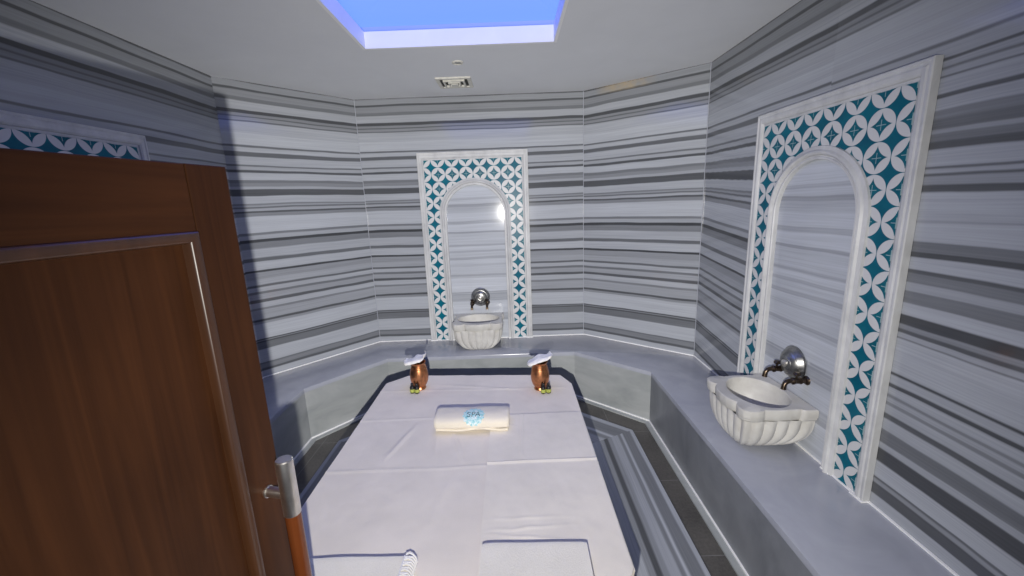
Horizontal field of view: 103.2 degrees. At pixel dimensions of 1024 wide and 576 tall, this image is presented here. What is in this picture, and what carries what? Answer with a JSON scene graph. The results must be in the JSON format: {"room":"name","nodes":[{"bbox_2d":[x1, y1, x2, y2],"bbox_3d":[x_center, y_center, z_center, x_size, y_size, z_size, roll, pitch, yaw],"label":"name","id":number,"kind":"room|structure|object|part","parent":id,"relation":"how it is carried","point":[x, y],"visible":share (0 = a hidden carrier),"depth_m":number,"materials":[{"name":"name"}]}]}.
{"room":"spa","nodes":[
{"label":"spa","id":0,"kind":"room"},
{"bbox_2d":[0,0,263,376],"bbox_3d":[-2.273,0.173,1.701,0.120,2.904,3.400,-2,12,0],"label":"wall","id":1,"kind":"structure","parent":0,"point":[56,65],"depth_m":2.25,"materials":[{"name":"stone"}]},
{"bbox_2d":[0,110,149,160],"bbox_3d":[-2.186,0.123,2.115,0.053,1.901,1.098,-2,12,0],"label":"tile panel","id":2,"kind":"object","parent":1,"relation":"attached to","point":[17,130],"visible":0.02,"depth_m":2.01,"materials":[{"name":"tile"}]},
{"bbox_2d":[211,76,379,375],"bbox_3d":[-1.888,-0.291,3.818,0.120,2.904,1.141,8,16,41],"label":"wall","id":3,"kind":"structure","parent":0,"point":[292,157],"depth_m":3.65,"materials":[{"name":"stone"}]},
{"bbox_2d":[262,334,958,575],"bbox_3d":[-0.258,0.977,2.317,3.844,0.007,4.249,-2,12,0],"label":"trim","id":4,"kind":"structure","parent":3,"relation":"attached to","point":[869,502],"depth_m":3.51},
{"bbox_2d":[32,0,800,99],"bbox_3d":[-0.348,-1.416,1.798,4.084,0.020,4.509,-2,12,0],"label":"ceiling","id":5,"kind":"structure","parent":0,"point":[298,45],"depth_m":2.66,"materials":[{"name":"grey paint"}]},
{"bbox_2d":[316,0,568,49],"bbox_3d":[-0.343,-1.534,1.754,1.421,0.270,1.962,-2,12,0],"label":"skylight","id":6,"kind":"object","parent":5,"relation":"attached to","point":[372,24],"visible":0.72,"depth_m":2.63,"materials":[{"name":"blue glass"}]},
{"bbox_3d":[-0.346,-1.610,1.738,1.381,0.115,1.922,-2,12,0],"label":"lit panel","id":7,"kind":"part","parent":6,"relation":"part of","materials":[{"name":"blue glass"}]},
{"bbox_2d":[435,76,472,88],"bbox_3d":[-0.486,-1.737,3.452,0.290,0.028,0.290,-2,12,0],"label":"ceiling vent","id":8,"kind":"object","parent":5,"relation":"in","point":[443,82],"visible":1,"depth_m":3.41,"materials":[{"name":"grey metal"}]},
{"bbox_2d":[452,60,462,64],"bbox_3d":[-0.399,-1.647,2.971,0.084,0.010,0.084,-2,12,0],"label":"recessed light","id":9,"kind":"object","parent":5,"relation":"in","point":[456,62],"visible":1,"depth_m":2.96,"materials":[{"name":"grey metal"}]},
{"bbox_2d":[354,91,582,340],"bbox_3d":[-0.362,-0.440,4.248,2.206,2.904,0.120,-2,12,0],"label":"wall","id":10,"kind":"structure","parent":0,"point":[391,131],"depth_m":4.06,"materials":[{"name":"stone"}]},
{"bbox_2d":[354,102,380,340],"bbox_3d":[-1.469,-0.611,4.139,0.004,2.443,0.004,-2,12,0],"label":"trim","id":11,"kind":"structure","parent":10,"relation":"attached to","point":[354,102],"depth_m":4.11,"materials":[{"name":"grey stone"}]},
{"bbox_2d":[416,149,532,340],"bbox_3d":[-0.358,-0.397,4.168,1.098,1.932,0.053,-2,12,0],"label":"tile panel","id":12,"kind":"object","parent":10,"relation":"attached to","point":[474,205],"visible":0.99,"depth_m":4.14,"materials":[{"name":"tile"}]},
{"bbox_2d":[470,299,474,309],"bbox_3d":[-0.415,0.167,4.231,0.052,0.099,0.142,-2,12,0],"label":"tap","id":13,"kind":"object","parent":12,"relation":"attached to","point":[472,303],"visible":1,"depth_m":4.21,"materials":[{"name":"brown metal"}]},
{"bbox_3d":[-0.353,-0.273,4.194,0.716,1.678,0.052,-2,12,0],"label":"arch moulding","id":14,"kind":"part","parent":12,"relation":"part of","materials":[{"name":"white stone"}]},
{"bbox_2d":[471,288,489,305],"bbox_3d":[-0.330,0.098,4.248,0.196,0.196,0.076,-2,12,0],"label":"metal dish","id":15,"kind":"object","parent":12,"relation":"attached to","point":[479,295],"visible":0.96,"depth_m":4.24,"materials":[{"name":"grey metal"}]},
{"bbox_2d":[485,299,489,309],"bbox_3d":[-0.259,0.161,4.230,0.052,0.099,0.142,-2,12,0],"label":"tap","id":16,"kind":"object","parent":12,"relation":"attached to","point":[487,303],"visible":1,"depth_m":4.21,"materials":[{"name":"brown metal"}]},
{"bbox_2d":[583,91,583,333],"bbox_3d":[0.728,-0.692,4.133,0.004,2.443,0.004,-2,12,0],"label":"trim","id":17,"kind":"structure","parent":10,"relation":"attached to","point":[583,91],"depth_m":4.12,"materials":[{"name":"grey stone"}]},
{"bbox_2d":[295,400,736,575],"bbox_3d":[-0.237,1.567,1.890,4.044,0.050,5.569,-2,12,0],"label":"floor","id":18,"kind":"structure","parent":0,"point":[713,557],"depth_m":2.90,"materials":[{"name":"stone"}]},
{"bbox_2d":[299,412,710,575],"bbox_3d":[-0.207,1.447,2.187,2.368,0.060,3.180,-2,12,0],"label":"stone step","id":19,"kind":"structure","parent":18,"relation":"on","point":[658,543],"depth_m":2.48,"materials":[{"name":"stone"}]},
{"bbox_3d":[-0.219,1.125,2.047,1.257,0.628,1.899,-2,12,0],"label":"massage table","id":20,"kind":"object","parent":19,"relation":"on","visible":0},
{"bbox_2d":[301,375,634,575],"bbox_3d":[-0.231,0.809,1.979,1.261,0.019,1.898,-2,12,0],"label":"sheet","id":21,"kind":"object","parent":20,"relation":"on","point":[399,485],"visible":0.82,"depth_m":1.81,"materials":[{"name":"white fabric"}]},
{"bbox_2d":[310,552,417,575],"bbox_3d":[-0.503,0.943,1.230,0.373,0.058,0.277,-2,12,1],"label":"folded towel","id":22,"kind":"object","parent":21,"relation":"on","point":[404,565],"visible":0.95,"depth_m":1.32,"materials":[{"name":"white fabric"}]},
{"bbox_2d":[410,383,414,393],"bbox_3d":[-0.645,0.647,2.626,0.033,0.066,0.033,-2,12,0],"label":"bottle","id":23,"kind":"object","parent":21,"relation":"on","point":[412,386],"visible":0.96,"depth_m":2.62,"materials":[{"name":"black plastic"}]},
{"bbox_2d":[414,383,419,393],"bbox_3d":[-0.614,0.647,2.620,0.033,0.066,0.033,-9,14,-28],"label":"bottle","id":24,"kind":"object","parent":21,"relation":"on","point":[416,388],"visible":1,"depth_m":2.61,"materials":[{"name":"black plastic"}]},
{"bbox_2d":[410,359,427,389],"bbox_3d":[-0.612,0.574,2.674,0.120,0.186,0.120,-2,12,0],"label":"copper pot","id":25,"kind":"object","parent":21,"relation":"on","point":[418,372],"visible":0.84,"depth_m":2.63,"materials":[{"name":"brown metal"}]},
{"bbox_2d":[404,351,425,365],"bbox_3d":[-0.631,0.456,2.638,0.147,0.071,0.104,-3,12,-5],"label":"hand towel","id":26,"kind":"object","parent":25,"relation":"on","point":[418,358],"visible":1,"depth_m":2.61,"materials":[{"name":"white fabric"}]},
{"bbox_2d":[434,406,508,431],"bbox_3d":[-0.213,0.701,2.202,0.395,0.086,0.167,-2,12,1],"label":"rolled towel","id":27,"kind":"object","parent":21,"relation":"on","point":[453,419],"visible":1,"depth_m":2.14,"materials":[{"name":"white fabric"}]},
{"bbox_2d":[531,361,548,390],"bbox_3d":[0.180,0.559,2.604,0.120,0.186,0.120,-6,13,-17],"label":"copper pot","id":28,"kind":"object","parent":21,"relation":"on","point":[539,372],"visible":0.76,"depth_m":2.56,"materials":[{"name":"brown metal"}]},
{"bbox_2d":[527,351,551,365],"bbox_3d":[0.176,0.451,2.572,0.160,0.072,0.104,-2,12,0],"label":"hand towel","id":29,"kind":"object","parent":28,"relation":"on","point":[538,358],"visible":1,"depth_m":2.54,"materials":[{"name":"white fabric"}]},
{"bbox_2d":[541,383,545,393],"bbox_3d":[0.196,0.630,2.554,0.033,0.066,0.033,-2,12,0],"label":"bottle","id":30,"kind":"object","parent":21,"relation":"on","point":[543,388],"visible":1,"depth_m":2.54,"materials":[{"name":"black plastic"}]},
{"bbox_2d":[546,382,550,393],"bbox_3d":[0.229,0.629,2.556,0.033,0.066,0.033,9,17,43],"label":"bottle","id":31,"kind":"object","parent":21,"relation":"on","point":[548,387],"visible":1,"depth_m":2.55,"materials":[{"name":"black plastic"}]},
{"bbox_2d":[477,411,633,575],"bbox_3d":[0.140,0.837,1.715,0.508,0.015,1.207,-2,12,0],"label":"sheet","id":32,"kind":"object","parent":21,"relation":"on","point":[545,482],"visible":0.87,"depth_m":1.68,"materials":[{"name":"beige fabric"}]},
{"bbox_2d":[479,541,592,575],"bbox_3d":[0.074,0.907,1.248,0.352,0.054,0.271,-2,12,1],"label":"folded towel","id":33,"kind":"object","parent":32,"relation":"on","point":[559,558],"visible":1,"depth_m":1.30,"materials":[{"name":"white fabric"}]},
{"bbox_2d":[263,335,953,575],"bbox_3d":[-0.249,1.206,2.365,3.844,0.461,4.249,-2,12,0],"label":"bench","id":34,"kind":"object","parent":18,"relation":"on","point":[775,506],"visible":0.68,"depth_m":2.79,"materials":[{"name":"grey stone"}]},
{"bbox_3d":[-1.697,1.392,1.828,0.030,0.426,3.136,-2,12,0],"label":"riser panel","id":35,"kind":"part","parent":34,"relation":"part of","materials":[{"name":"grey stone"}]},
{"bbox_3d":[-1.450,0.993,3.665,0.030,0.426,0.786,8,16,39],"label":"riser panel","id":36,"kind":"part","parent":34,"relation":"part of","materials":[{"name":"grey stone"}]},
{"bbox_2d":[452,313,503,349],"bbox_3d":[-0.337,0.451,4.145,0.513,0.282,0.424,-2,12,0],"label":"basin","id":37,"kind":"object","parent":34,"relation":"on","point":[478,331],"visible":1,"depth_m":3.98,"materials":[{"name":"white stone"}]},
{"bbox_3d":[-0.289,0.886,3.962,1.797,0.426,0.030,-2,12,0],"label":"riser panel","id":38,"kind":"part","parent":34,"relation":"part of","materials":[{"name":"grey stone"}]},
{"bbox_3d":[-0.245,1.478,2.162,2.862,0.012,3.738,-2,12,0],"label":"skirting","id":39,"kind":"part","parent":34,"relation":"part of","materials":[{"name":"grey stone"}]},
{"bbox_2d":[293,394,748,575],"bbox_3d":[-0.246,1.468,2.159,2.862,0.010,3.738,-2,12,0],"label":"trim","id":40,"kind":"structure","parent":34,"relation":"attached to","point":[311,438],"depth_m":3.05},
{"bbox_3d":[0.899,0.896,3.700,0.763,0.426,0.030,9,16,42],"label":"riser panel","id":41,"kind":"part","parent":34,"relation":"part of","materials":[{"name":"grey stone"}]},
{"bbox_3d":[1.193,1.276,1.861,0.030,0.426,3.218,-2,12,0],"label":"riser panel","id":42,"kind":"part","parent":34,"relation":"part of","materials":[{"name":"grey stone"}]},
{"bbox_2d":[707,374,818,445],"bbox_3d":[1.439,0.749,2.428,0.408,0.282,0.479,-2,12,0],"label":"basin","id":43,"kind":"object","parent":34,"relation":"on","point":[753,409],"visible":0.98,"depth_m":2.28,"materials":[{"name":"white stone"}]},
{"bbox_2d":[584,62,711,354],"bbox_3d":[1.218,-0.421,3.880,1.133,2.904,0.120,8,15,38],"label":"wall","id":44,"kind":"structure","parent":0,"point":[645,137],"depth_m":3.73,"materials":[{"name":"stone"}]},
{"bbox_2d":[693,62,711,354],"bbox_3d":[1.606,-0.576,3.431,0.004,2.443,0.004,-2,12,0],"label":"trim","id":45,"kind":"structure","parent":44,"relation":"attached to","point":[711,62],"depth_m":3.40,"materials":[{"name":"grey stone"}]},
{"bbox_2d":[694,0,1023,575],"bbox_3d":[1.688,0.012,1.755,0.120,2.904,3.531,-2,12,0],"label":"wall","id":46,"kind":"structure","parent":0,"point":[949,470],"depth_m":1.54,"materials":[{"name":"stone"}]},
{"bbox_2d":[737,55,943,502],"bbox_3d":[1.600,-0.043,2.226,0.053,1.901,1.098,-2,12,0],"label":"tile panel","id":47,"kind":"object","parent":46,"relation":"attached to","point":[838,175],"visible":0.95,"depth_m":1.98,"materials":[{"name":"white tile"}]},
{"bbox_2d":[762,360,782,376],"bbox_3d":[1.564,0.478,2.415,0.142,0.099,0.052,-2,12,0],"label":"tap","id":48,"kind":"object","parent":47,"relation":"attached to","point":[772,368],"visible":0.74,"depth_m":2.40,"materials":[{"name":"brown metal"}]},
{"bbox_3d":[1.523,0.498,2.419,0.058,0.061,0.030,-2,12,0],"label":"spout","id":49,"kind":"part","parent":48,"relation":"part of","materials":[{"name":"brown metal"}]},
{"bbox_3d":[1.574,0.450,2.409,0.037,0.042,0.038,-2,12,0],"label":"handle","id":50,"kind":"part","parent":48,"relation":"part of","materials":[{"name":"brown metal"}]},
{"bbox_2d":[780,345,806,377],"bbox_3d":[1.593,0.431,2.339,0.076,0.196,0.196,-2,12,0],"label":"metal dish","id":51,"kind":"object","parent":47,"relation":"attached to","point":[792,359],"visible":0.93,"depth_m":2.29,"materials":[{"name":"metal"}]},
{"bbox_2d":[780,372,809,389],"bbox_3d":[1.565,0.513,2.249,0.142,0.099,0.052,-2,12,0],"label":"tap","id":52,"kind":"object","parent":47,"relation":"attached to","point":[806,380],"visible":1,"depth_m":2.24,"materials":[{"name":"brown metal"}]},
{"bbox_3d":[1.524,0.534,2.253,0.058,0.061,0.030,-2,12,0],"label":"spout","id":53,"kind":"part","parent":52,"relation":"part of","materials":[{"name":"brown metal"}]},
{"bbox_3d":[1.575,0.485,2.243,0.037,0.042,0.038,-2,12,0],"label":"handle","id":54,"kind":"part","parent":52,"relation":"part of","materials":[{"name":"brown metal"}]},
{"bbox_3d":[1.604,0.079,2.252,0.052,1.651,0.716,-2,12,0],"label":"arch moulding","id":55,"kind":"part","parent":47,"relation":"part of","materials":[{"name":"white stone"}]},
{"bbox_3d":[-0.283,0.467,-0.035,4.044,2.904,0.140,-2,12,0],"label":"wall","id":56,"kind":"structure","parent":0,"visible":0},
{"bbox_2d":[0,148,311,575],"bbox_3d":[-0.666,0.808,0.610,0.122,1.981,1.000,0,12,11],"label":"door","id":57,"kind":"structure","parent":56,"relation":"in","point":[136,437],"depth_m":0.72,"materials":[{"name":"brown wood"}]},
{"bbox_3d":[-0.706,0.808,0.618,0.039,1.980,0.812,0,12,11],"label":"rail","id":58,"kind":"part","parent":57,"relation":"part of","materials":[{"name":"brown wood"}]},
{"bbox_3d":[-0.713,0.756,0.608,0.018,1.614,0.821,0,12,11],"label":"inset panel","id":59,"kind":"part","parent":57,"relation":"part of","materials":[{"name":"brown wood"}]},
{"bbox_3d":[-0.693,0.756,0.604,0.024,1.610,0.815,0,12,11],"label":"moulding","id":60,"kind":"part","parent":57,"relation":"part of","materials":[{"name":"brown wood"}]},
{"bbox_3d":[-0.535,0.781,1.054,0.040,0.757,0.040,0,12,11],"label":"pull handle","id":61,"kind":"part","parent":57,"relation":"part of","materials":[{"name":"metal"}]}
]}

